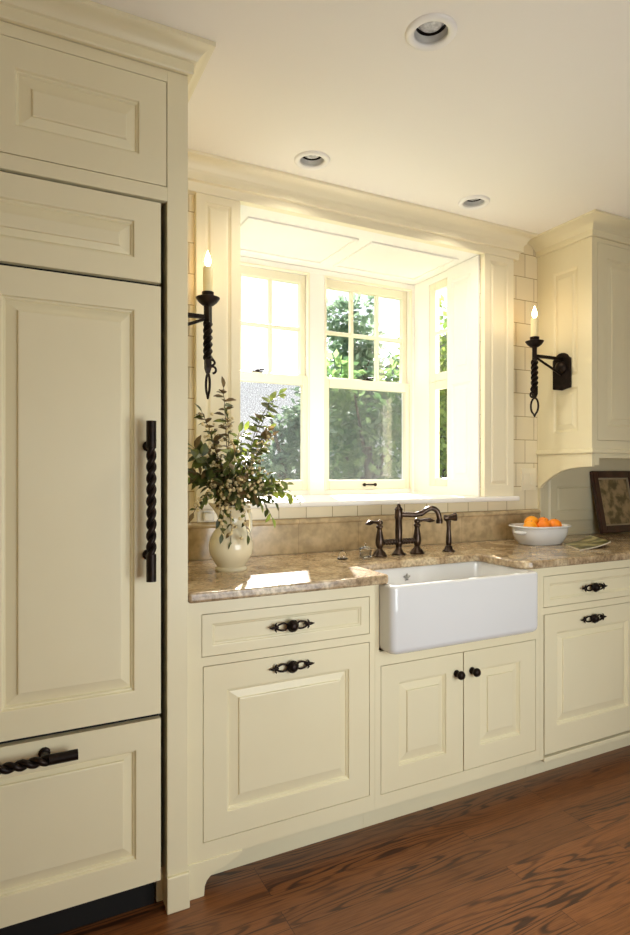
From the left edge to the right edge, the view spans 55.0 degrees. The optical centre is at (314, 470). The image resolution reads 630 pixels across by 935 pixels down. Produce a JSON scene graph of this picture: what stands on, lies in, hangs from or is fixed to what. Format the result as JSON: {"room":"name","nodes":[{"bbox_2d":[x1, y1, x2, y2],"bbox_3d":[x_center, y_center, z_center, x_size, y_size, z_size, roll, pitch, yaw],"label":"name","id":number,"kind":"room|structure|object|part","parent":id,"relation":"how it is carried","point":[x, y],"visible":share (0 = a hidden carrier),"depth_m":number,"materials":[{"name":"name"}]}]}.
{"room":"kitchen","nodes":[
{"label":"kitchen","id":0,"kind":"room"},
{"bbox_2d":[0,0,629,245],"bbox_3d":[1.491,-1.300,0.598,5.200,0.140,5.320,0,0,-27],"label":"ceiling","id":1,"kind":"structure","parent":0,"point":[526,109],"depth_m":1.98,"materials":[{"name":"white paint"}]},
{"bbox_2d":[294,151,329,169],"bbox_3d":[-0.012,-1.246,2.393,0.143,0.049,0.143,0,0,-27],"label":"recessed light","id":2,"kind":"object","parent":1,"relation":"in","point":[307,160],"visible":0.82,"depth_m":2.41,"materials":[{"name":"white metal"}]},
{"bbox_3d":[-0.012,-1.257,2.393,0.076,0.026,0.076,0,0,-27],"label":"bulb","id":3,"kind":"part","parent":2,"relation":"part of","materials":[{"name":"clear glass"}]},
{"bbox_2d":[405,13,456,50],"bbox_3d":[0.325,-1.246,1.696,0.143,0.049,0.143,0,0,-27],"label":"recessed light","id":4,"kind":"object","parent":1,"relation":"in","point":[427,32],"visible":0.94,"depth_m":1.71,"materials":[{"name":"white metal"}]},
{"bbox_3d":[0.325,-1.257,1.696,0.076,0.026,0.076,0,0,-27],"label":"bulb","id":5,"kind":"part","parent":4,"relation":"part of","materials":[{"name":"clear glass"}]},
{"bbox_2d":[458,195,489,209],"bbox_3d":[0.727,-1.246,2.767,0.143,0.049,0.143,0,0,-27],"label":"recessed light","id":6,"kind":"object","parent":1,"relation":"in","point":[473,202],"visible":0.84,"depth_m":2.79,"materials":[{"name":"white metal"}]},
{"bbox_2d":[240,256,413,495],"bbox_3d":[-0.016,-0.486,3.348,1.305,1.233,0.112,0,0,-27],"label":"window frame","id":7,"kind":"structure","parent":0,"point":[316,275],"depth_m":3.30,"materials":[{"name":"white paint"}]},
{"bbox_2d":[240,265,306,490],"bbox_3d":[-0.309,-0.485,3.187,0.585,1.178,0.106,0,0,-27],"label":"window","id":8,"kind":"structure","parent":7,"relation":"in","point":[257,376],"depth_m":3.25,"materials":[{"name":"paint"}]},
{"bbox_3d":[-0.320,-0.778,3.208,0.585,0.592,0.034,0,0,-27],"label":"sash","id":9,"kind":"part","parent":8,"relation":"part of","materials":[{"name":"paint"}]},
{"bbox_3d":[-0.303,-0.206,3.174,0.585,0.622,0.034,0,0,-27],"label":"sash","id":10,"kind":"part","parent":8,"relation":"part of","materials":[{"name":"paint"}]},
{"bbox_2d":[195,261,519,509],"bbox_3d":[0.144,-0.460,3.078,1.713,1.230,0.710,0,0,-27],"label":"window","id":11,"kind":"structure","parent":7,"relation":"in","point":[367,384],"depth_m":3.42,"materials":[{"name":"paint"}]},
{"bbox_3d":[0.283,-0.778,3.514,0.584,0.592,0.034,0,0,-27],"label":"sash","id":12,"kind":"part","parent":11,"relation":"part of","materials":[{"name":"paint"}]},
{"bbox_3d":[0.300,-0.206,3.480,0.584,0.622,0.034,0,0,-27],"label":"sash","id":13,"kind":"part","parent":11,"relation":"part of","materials":[{"name":"paint"}]},
{"bbox_2d":[56,745,629,934],"bbox_3d":[1.491,1.300,0.598,5.200,0.060,5.320,0,0,-27],"label":"floor","id":14,"kind":"structure","parent":0,"point":[547,852],"depth_m":1.89,"materials":[{"name":"brown wood"}]},
{"bbox_2d":[0,171,160,934],"bbox_3d":[-0.952,0.252,1.779,0.864,2.036,0.686,0,0,-27],"label":"refrigerator","id":15,"kind":"object","parent":14,"relation":"on","point":[80,268],"visible":1,"depth_m":1.62,"materials":[{"name":"beige paint"}]},
{"bbox_3d":[-0.801,0.739,1.487,0.408,0.029,0.029,0,0,-27],"label":"handle","id":16,"kind":"part","parent":15,"relation":"part of","materials":[{"name":"metal"}]},
{"bbox_3d":[-0.699,0.739,1.565,0.030,0.029,0.048,0,0,-27],"label":"handle post","id":17,"kind":"part","parent":15,"relation":"part of","materials":[{"name":"metal"}]},
{"bbox_3d":[-0.829,-0.649,1.538,0.862,0.227,0.022,0,0,-27],"label":"panel","id":18,"kind":"part","parent":15,"relation":"part of","materials":[{"name":"beige paint"}]},
{"bbox_3d":[-0.829,0.934,1.538,0.862,0.461,0.022,0,0,-27],"label":"drawer","id":19,"kind":"part","parent":15,"relation":"part of","materials":[{"name":"beige paint"}]},
{"bbox_3d":[-0.829,0.083,1.538,0.862,1.215,0.022,0,0,-27],"label":"door","id":20,"kind":"part","parent":15,"relation":"part of","materials":[{"name":"beige paint"}]},
{"bbox_3d":[-0.461,-0.070,1.686,0.030,0.029,0.048,0,0,-27],"label":"handle post","id":21,"kind":"part","parent":15,"relation":"part of","materials":[{"name":"metal"}]},
{"bbox_3d":[-0.461,0.235,1.686,0.030,0.029,0.048,0,0,-27],"label":"handle post","id":22,"kind":"part","parent":15,"relation":"part of","materials":[{"name":"metal"}]},
{"bbox_3d":[-0.450,0.083,1.664,0.029,0.442,0.029,0,0,-27],"label":"handle","id":23,"kind":"part","parent":15,"relation":"part of","materials":[{"name":"metal"}]},
{"bbox_2d":[0,0,215,914],"bbox_3d":[-0.930,0.020,1.799,1.094,2.500,0.698,0,0,-27],"label":"refrigerator surround","id":24,"kind":"object","parent":14,"relation":"on","point":[74,114],"visible":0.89,"depth_m":1.70,"materials":[{"name":"beige paint"}]},
{"bbox_3d":[-0.622,-0.965,1.646,0.429,0.298,0.019,0,0,-27],"label":"door","id":25,"kind":"part","parent":24,"relation":"part of","materials":[{"name":"beige paint"}]},
{"bbox_3d":[-0.928,-1.190,1.800,1.090,0.079,0.698,0,0,-27],"label":"crown moulding","id":26,"kind":"part","parent":24,"relation":"part of","materials":[{"name":"beige paint"}]},
{"bbox_2d":[188,252,219,398],"bbox_3d":[-0.471,-0.547,2.233,0.245,0.558,0.112,0,0,-27],"label":"wall sconce","id":27,"kind":"object","parent":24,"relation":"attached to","point":[207,299],"visible":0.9,"depth_m":2.26,"materials":[{"name":"metal"}]},
{"bbox_3d":[-0.491,-0.576,2.223,0.176,0.015,0.015,0,0,-27],"label":"arm","id":28,"kind":"part","parent":27,"relation":"part of","materials":[{"name":"metal"}]},
{"bbox_3d":[-0.402,-0.492,2.268,0.036,0.252,0.036,0,0,-27],"label":"post","id":29,"kind":"part","parent":27,"relation":"part of","materials":[{"name":"metal"}]},
{"bbox_2d":[203,266,212,290],"bbox_3d":[-0.402,-0.715,2.268,0.037,0.103,0.037,0,0,-27],"label":"candle","id":30,"kind":"object","parent":27,"relation":"on","point":[207,270],"depth_m":2.25,"materials":[{"name":"beige wax"}]},
{"bbox_3d":[-0.402,-0.796,2.268,0.024,0.060,0.024,0,0,-27],"label":"bulb","id":31,"kind":"part","parent":27,"relation":"part of","materials":[{"name":"white glass"}]},
{"bbox_2d":[188,585,374,899],"bbox_3d":[-0.217,0.829,2.192,0.657,0.882,0.637,0,0,-27],"label":"base cabinet","id":32,"kind":"object","parent":14,"relation":"on","point":[281,688],"visible":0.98,"depth_m":1.92,"materials":[{"name":"beige paint"}]},
{"bbox_3d":[-0.080,0.494,1.950,0.586,0.125,0.019,0,0,-27],"label":"drawer","id":33,"kind":"part","parent":32,"relation":"part of","materials":[{"name":"beige paint"}]},
{"bbox_3d":[-0.078,0.850,1.950,0.582,0.524,0.019,0,0,-27],"label":"door","id":34,"kind":"part","parent":32,"relation":"part of","materials":[{"name":"beige paint"}]},
{"bbox_3d":[-0.070,0.494,1.927,0.161,0.039,0.031,0,0,-27],"label":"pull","id":35,"kind":"part","parent":32,"relation":"part of","materials":[{"name":"metal"}]},
{"bbox_3d":[-0.070,0.624,1.927,0.161,0.039,0.031,0,0,-27],"label":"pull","id":36,"kind":"part","parent":32,"relation":"part of","materials":[{"name":"metal"}]},
{"bbox_2d":[363,569,539,827],"bbox_3d":[0.428,0.829,2.514,0.784,0.882,0.645,0,0,-27],"label":"base cabinet","id":37,"kind":"object","parent":14,"relation":"on","point":[453,722],"visible":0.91,"depth_m":2.24,"materials":[{"name":"beige paint"}]},
{"bbox_3d":[0.387,0.898,2.186,0.362,0.443,0.019,0,0,-27],"label":"door","id":38,"kind":"part","parent":37,"relation":"part of","materials":[{"name":"beige paint"}]},
{"bbox_3d":[0.533,0.751,2.228,0.033,0.033,0.040,0,0,-27],"label":"knob","id":39,"kind":"part","parent":37,"relation":"part of","materials":[{"name":"metal"}]},
{"bbox_3d":[0.599,0.751,2.261,0.033,0.033,0.040,0,0,-27],"label":"knob","id":40,"kind":"part","parent":37,"relation":"part of","materials":[{"name":"metal"}]},
{"bbox_3d":[0.716,0.898,2.353,0.367,0.443,0.019,0,0,-27],"label":"door","id":41,"kind":"part","parent":37,"relation":"part of","materials":[{"name":"beige paint"}]},
{"bbox_2d":[525,560,629,776],"bbox_3d":[1.397,0.829,3.009,1.390,0.882,0.637,0,0,-27],"label":"base cabinet","id":42,"kind":"object","parent":14,"relation":"on","point":[585,608],"visible":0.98,"depth_m":2.56,"materials":[{"name":"beige paint"}]},
{"bbox_2d":[188,532,629,603],"bbox_3d":[0.756,0.372,2.677,2.832,0.032,0.624,0,0,-27],"label":"countertop","id":43,"kind":"structure","parent":42,"relation":"on","point":[306,572],"depth_m":2.38,"materials":[{"name":"brown stone"}]},
{"bbox_2d":[209,503,252,571],"bbox_3d":[-0.303,0.234,2.184,0.160,0.244,0.160,0,0,-4],"label":"pitcher","id":44,"kind":"object","parent":43,"relation":"on","point":[235,558],"visible":0.76,"depth_m":2.13,"materials":[{"name":"beige ceramic"}]},
{"bbox_2d":[188,377,300,548],"bbox_3d":[-0.249,-0.033,2.144,0.490,0.622,0.263,0,0,-27],"label":"branch arrangement","id":45,"kind":"object","parent":44,"relation":"in","point":[230,485],"visible":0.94,"depth_m":2.13,"materials":[{"name":"green plant"}]},
{"bbox_3d":[-0.243,0.181,2.207,0.031,0.104,0.012,0,0,-27],"label":"handle","id":46,"kind":"part","parent":44,"relation":"part of","materials":[{"name":"beige ceramic"}]},
{"bbox_2d":[337,548,347,559],"bbox_3d":[0.111,0.332,2.438,0.044,0.046,0.044,0,0,-27],"label":"glass cloche","id":47,"kind":"object","parent":43,"relation":"on","point":[342,555],"visible":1,"depth_m":2.42,"materials":[{"name":"clear glass"}]},
{"bbox_2d":[359,542,371,557],"bbox_3d":[0.207,0.324,2.487,0.054,0.064,0.051,0,0,-27],"label":"glass jar","id":48,"kind":"object","parent":43,"relation":"on","point":[365,551],"visible":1,"depth_m":2.47,"materials":[{"name":"clear glass"}]},
{"bbox_3d":[0.207,0.306,2.487,0.054,0.029,0.051,0,0,-27],"label":"lid","id":49,"kind":"part","parent":48,"relation":"part of","materials":[{"name":"clear glass"}]},
{"bbox_2d":[365,503,442,556],"bbox_3d":[0.364,0.246,2.575,0.359,0.219,0.097,0,0,-17],"label":"bridge faucet","id":50,"kind":"object","parent":43,"relation":"on","point":[380,541],"visible":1,"depth_m":2.56,"materials":[{"name":"brown metal"}]},
{"bbox_3d":[0.245,0.214,2.507,0.096,0.023,0.028,0,0,-43],"label":"lever","id":51,"kind":"part","parent":50,"relation":"part of","materials":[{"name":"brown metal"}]},
{"bbox_3d":[0.270,0.291,2.530,0.064,0.130,0.064,0,0,-27],"label":"valve leg","id":52,"kind":"part","parent":50,"relation":"part of","materials":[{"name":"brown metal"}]},
{"bbox_3d":[0.442,0.291,2.617,0.064,0.130,0.064,0,0,-27],"label":"valve leg","id":53,"kind":"part","parent":50,"relation":"part of","materials":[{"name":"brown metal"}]},
{"bbox_3d":[0.451,0.186,2.583,0.192,0.076,0.027,0,0,-6],"label":"spout","id":54,"kind":"part","parent":50,"relation":"part of","materials":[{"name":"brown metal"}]},
{"bbox_3d":[0.475,0.214,2.623,0.096,0.023,0.028,0,0,-11],"label":"lever","id":55,"kind":"part","parent":50,"relation":"part of","materials":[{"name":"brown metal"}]},
{"bbox_2d":[442,512,457,551],"bbox_3d":[0.598,0.269,2.681,0.066,0.173,0.054,0,0,6],"label":"sprayer","id":56,"kind":"object","parent":43,"relation":"on","point":[448,548],"visible":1,"depth_m":2.67,"materials":[{"name":"brown metal"}]},
{"bbox_3d":[0.593,0.274,2.682,0.026,0.112,0.026,0,0,-27],"label":"handle","id":57,"kind":"part","parent":56,"relation":"part of","materials":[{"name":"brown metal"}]},
{"bbox_2d":[373,561,537,653],"bbox_3d":[0.486,0.507,2.333,0.686,0.236,0.345,0,0,-27],"label":"farmhouse sink","id":58,"kind":"object","parent":43,"relation":"in","point":[427,607],"visible":0.73,"depth_m":2.18,"materials":[{"name":"white ceramic"}]},
{"bbox_2d":[508,523,571,545],"bbox_3d":[1.103,0.310,2.968,0.317,0.092,0.232,0,0,-27],"label":"fruit bowl","id":59,"kind":"object","parent":43,"relation":"on","point":[535,536],"visible":0.93,"depth_m":2.88,"materials":[{"name":"white ceramic"}]},
{"bbox_3d":[0.977,0.296,2.905,0.035,0.018,0.078,0,0,-27],"label":"lug handle","id":60,"kind":"part","parent":59,"relation":"part of","materials":[{"name":"white ceramic"}]},
{"bbox_2d":[523,521,537,526],"bbox_3d":[1.040,0.273,2.921,0.068,0.067,0.068,0,0,-27],"label":"orange","id":61,"kind":"object","parent":59,"relation":"in","point":[529,523],"visible":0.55,"depth_m":2.90,"materials":[{"name":"orange food"}]},
{"bbox_2d":[524,516,538,523],"bbox_3d":[1.070,0.255,2.985,0.072,0.070,0.072,0,0,-27],"label":"orange","id":62,"kind":"object","parent":59,"relation":"in","point":[530,518],"visible":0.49,"depth_m":2.96,"materials":[{"name":"orange food"}]},
{"bbox_2d":[537,520,551,526],"bbox_3d":[1.104,0.267,2.917,0.068,0.067,0.068,0,0,-27],"label":"orange","id":63,"kind":"object","parent":59,"relation":"in","point":[543,523],"visible":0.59,"depth_m":2.90,"materials":[{"name":"orange food"}]},
{"bbox_2d":[549,519,561,526],"bbox_3d":[1.168,0.267,2.952,0.072,0.070,0.072,0,0,-27],"label":"orange","id":64,"kind":"object","parent":59,"relation":"in","point":[554,522],"visible":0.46,"depth_m":2.93,"materials":[{"name":"orange food"}]},
{"bbox_2d":[564,535,610,550],"bbox_3d":[1.291,0.341,2.883,0.186,0.029,0.381,0,0,5],"label":"magazine","id":65,"kind":"object","parent":43,"relation":"on","point":[590,542],"visible":1,"depth_m":2.85,"materials":[{"name":"paper"}]},
{"bbox_2d":[590,471,629,533],"bbox_3d":[1.726,0.174,3.465,0.340,0.348,0.090,0,0,-27],"label":"framed picture","id":66,"kind":"object","parent":43,"relation":"on","point":[611,489],"visible":1,"depth_m":3.45,"materials":[{"name":"brown wood"}]},
{"bbox_2d":[599,479,629,524],"bbox_3d":[1.724,0.175,3.469,0.244,0.251,0.051,0,0,-27],"label":"print","id":67,"kind":"object","parent":66,"relation":"attached to","point":[614,493],"depth_m":3.47},
{"bbox_3d":[1.188,1.171,2.590,0.596,0.018,0.023,0,0,-27],"label":"rail","id":68,"kind":"part","parent":42,"relation":"part of","materials":[{"name":"beige paint"}]},
{"bbox_3d":[1.188,0.490,2.591,0.596,0.124,0.019,0,0,-27],"label":"drawer","id":69,"kind":"part","parent":42,"relation":"part of","materials":[{"name":"beige paint"}]},
{"bbox_3d":[1.189,0.868,2.592,0.592,0.567,0.019,0,0,-27],"label":"door","id":70,"kind":"part","parent":42,"relation":"part of","materials":[{"name":"beige paint"}]},
{"bbox_3d":[1.187,0.625,2.563,0.161,0.039,0.031,0,0,-27],"label":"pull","id":71,"kind":"part","parent":42,"relation":"part of","materials":[{"name":"metal"}]},
{"bbox_3d":[1.192,0.494,2.566,0.161,0.039,0.031,0,0,-27],"label":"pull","id":72,"kind":"part","parent":42,"relation":"part of","materials":[{"name":"metal"}]},
{"bbox_2d":[240,205,477,284],"bbox_3d":[0.106,-1.149,3.106,1.505,0.108,0.694,0,0,-27],"label":"ceiling","id":73,"kind":"structure","parent":0,"point":[254,236],"depth_m":3.02,"materials":[{"name":"white paint"}]},
{"bbox_2d":[188,194,623,560],"bbox_3d":[0.322,0.020,2.907,5.200,2.500,0.144,0,0,-27],"label":"wall","id":74,"kind":"structure","parent":0,"point":[525,268],"depth_m":3.20,"materials":[{"name":"tile"}]},
{"bbox_2d":[197,511,213,521],"bbox_3d":[-0.435,0.183,2.425,0.070,0.046,0.032,0,0,-27],"label":"wall outlet","id":75,"kind":"object","parent":74,"relation":"attached to","point":[202,516],"visible":0.91,"depth_m":2.42,"materials":[{"name":"white plastic"}]},
{"bbox_2d":[194,192,239,502],"bbox_3d":[-0.394,-0.486,2.446,0.183,1.231,0.030,0,0,-27],"label":"window casing","id":76,"kind":"structure","parent":74,"relation":"attached to","point":[216,219],"depth_m":2.43,"materials":[{"name":"paint"}]},
{"bbox_2d":[188,149,537,261],"bbox_3d":[0.292,-1.166,2.755,1.881,0.126,0.099,0,0,-27],"label":"crown molding","id":77,"kind":"structure","parent":74,"relation":"attached to","point":[255,186],"depth_m":2.67,"materials":[{"name":"paint"}]},
{"bbox_2d":[188,514,538,560],"bbox_3d":[0.274,0.293,2.793,2.078,0.126,0.016,0,0,-27],"label":"backsplash","id":78,"kind":"structure","parent":74,"relation":"attached to","point":[319,537],"depth_m":2.72,"materials":[{"name":"beige stone"}]},
{"bbox_2d":[188,509,540,528],"bbox_3d":[0.277,0.218,2.788,2.078,0.024,0.027,0,0,-27],"label":"backsplash ledge","id":79,"kind":"object","parent":74,"relation":"attached to","point":[197,525],"visible":0.65,"depth_m":2.72,"materials":[{"name":"beige stone"}]},
{"bbox_2d":[481,253,513,495],"bbox_3d":[0.940,-0.486,3.121,0.197,1.231,0.030,0,0,-27],"label":"window casing","id":80,"kind":"structure","parent":74,"relation":"attached to","point":[497,273],"depth_m":3.10,"materials":[{"name":"paint"}]},
{"bbox_2d":[521,468,535,489],"bbox_3d":[1.143,0.043,3.236,0.104,0.118,0.010,0,0,-27],"label":"switch plate","id":81,"kind":"object","parent":74,"relation":"attached to","point":[528,475],"visible":1,"depth_m":3.23,"materials":[{"name":"beige plastic"}]},
{"bbox_2d":[527,209,629,487],"bbox_3d":[1.594,-0.568,3.224,0.844,1.323,0.436,0,0,-27],"label":"upper cabinet","id":82,"kind":"object","parent":74,"relation":"attached to","point":[583,286],"visible":0.98,"depth_m":3.05,"materials":[{"name":"beige paint"}]},
{"bbox_2d":[525,306,571,416],"bbox_3d":[1.168,-0.547,3.063,0.245,0.558,0.112,0,0,-27],"label":"wall sconce","id":83,"kind":"object","parent":82,"relation":"attached to","point":[562,363],"visible":1,"depth_m":3.05,"materials":[{"name":"metal"}]},
{"bbox_3d":[1.099,-0.492,3.028,0.036,0.252,0.036,0,0,-27],"label":"post","id":84,"kind":"part","parent":83,"relation":"part of","materials":[{"name":"metal"}]},
{"bbox_2d":[531,318,537,336],"bbox_3d":[1.099,-0.715,3.028,0.037,0.103,0.037,0,0,-27],"label":"candle","id":85,"kind":"object","parent":83,"relation":"on","point":[534,321],"depth_m":3.01,"materials":[{"name":"beige wax"}]},
{"bbox_3d":[1.099,-0.796,3.028,0.024,0.060,0.024,0,0,-27],"label":"bulb","id":86,"kind":"part","parent":83,"relation":"part of","materials":[{"name":"white glass"}]},
{"bbox_3d":[1.188,-0.576,3.073,0.176,0.015,0.015,0,0,-27],"label":"arm","id":87,"kind":"part","parent":83,"relation":"part of","materials":[{"name":"metal"}]},
{"bbox_3d":[1.272,-0.511,3.115,0.012,0.194,0.112,0,0,-27],"label":"plate","id":88,"kind":"part","parent":83,"relation":"part of","materials":[{"name":"metal"}]},
{"bbox_3d":[1.287,-0.630,3.120,0.019,1.040,0.344,0,0,-27],"label":"panel","id":89,"kind":"part","parent":82,"relation":"part of","materials":[{"name":"beige paint"}]},
{"bbox_3d":[1.594,-1.190,3.224,0.844,0.079,0.436,0,0,-27],"label":"crown moulding","id":90,"kind":"part","parent":82,"relation":"part of","materials":[{"name":"beige paint"}]},
{"bbox_3d":[1.612,-0.098,3.279,0.762,0.024,0.354,0,0,-27],"label":"light rail","id":91,"kind":"part","parent":82,"relation":"part of","materials":[{"name":"beige paint"}]},
{"bbox_3d":[1.696,-0.618,3.145,0.732,1.064,0.020,0,0,-27],"label":"frame","id":92,"kind":"part","parent":82,"relation":"part of","materials":[{"name":"beige paint"}]},
{"bbox_3d":[1.580,-0.640,3.086,0.429,0.974,0.019,0,0,-27],"label":"door","id":93,"kind":"part","parent":82,"relation":"part of","materials":[{"name":"beige paint"}]},
{"bbox_2d":[538,459,629,534],"bbox_3d":[1.675,0.142,3.501,1.048,0.425,0.018,0,0,-27],"label":"panelling","id":94,"kind":"object","parent":74,"relation":"attached to","point":[568,498],"visible":0.34,"depth_m":3.38,"materials":[{"name":"paint"}]},
{"bbox_2d":[414,271,446,494],"bbox_3d":[0.678,-0.486,3.477,0.050,1.233,0.549,0,0,-27],"label":"wall","id":95,"kind":"structure","parent":0,"point":[421,290],"depth_m":3.52,"materials":[{"name":"white paint"}]},
{"bbox_2d":[430,278,446,485],"bbox_3d":[0.710,-0.490,3.400,0.030,1.149,0.173,0,0,-27],"label":"window","id":96,"kind":"structure","parent":95,"relation":"in","point":[438,381],"depth_m":3.43,"materials":[{"name":"paint"}]},
{"bbox_2d":[447,255,479,495],"bbox_3d":[0.783,-0.486,3.200,0.012,1.231,0.242,0,0,-27],"label":"jamb","id":97,"kind":"structure","parent":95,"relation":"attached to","point":[463,279],"depth_m":3.19,"materials":[{"name":"white paint"}]},
{"label":"outside","id":98,"kind":"structure","parent":0,"visible":0},
{"bbox_3d":[-4.385,1.970,21.945,40.000,0.200,36.880,0,0,-27],"label":"ground","id":99,"kind":"structure","parent":98,"visible":0},
{"bbox_2d":[254,398,336,479],"bbox_3d":[-0.230,0.519,6.834,1.040,2.755,1.020,0,0,-27],"label":"tree","id":100,"kind":"object","parent":99,"relation":"on","point":[287,453],"visible":0.27,"depth_m":6.73,"materials":[{"name":"green plant"}]},
{"bbox_2d":[291,293,400,465],"bbox_3d":[1.075,-1.204,13.898,2.825,6.194,3.532,0,0,20],"label":"tree","id":101,"kind":"object","parent":99,"relation":"on","point":[363,353],"visible":0.28,"depth_m":13.47,"materials":[{"name":"green plant"}]},
{"bbox_2d":[294,349,400,479],"bbox_3d":[0.663,0.131,8.220,2.059,3.529,2.195,0,0,-27],"label":"tree","id":102,"kind":"object","parent":99,"relation":"on","point":[355,450],"visible":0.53,"depth_m":7.97,"materials":[{"name":"green plant"}]},
{"bbox_2d":[293,333,446,478],"bbox_3d":[3.936,-1.530,22.336,7.600,6.800,6.300,0,0,-27],"label":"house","id":103,"kind":"structure","parent":99,"relation":"on","point":[393,350],"depth_m":19.59,"materials":[{"name":"white"}]},
{"bbox_3d":[2.418,-0.505,18.138,0.180,4.750,0.180,0,0,-27],"label":"porch post","id":104,"kind":"part","parent":103,"relation":"part of","materials":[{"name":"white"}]},
{"bbox_2d":[385,295,461,495],"bbox_3d":[2.271,-0.596,10.432,2.286,4.980,2.468,0,0,22],"label":"tree","id":105,"kind":"object","parent":99,"relation":"on","point":[443,351],"visible":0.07,"depth_m":9.98,"materials":[{"name":"green plant"}]}
]}

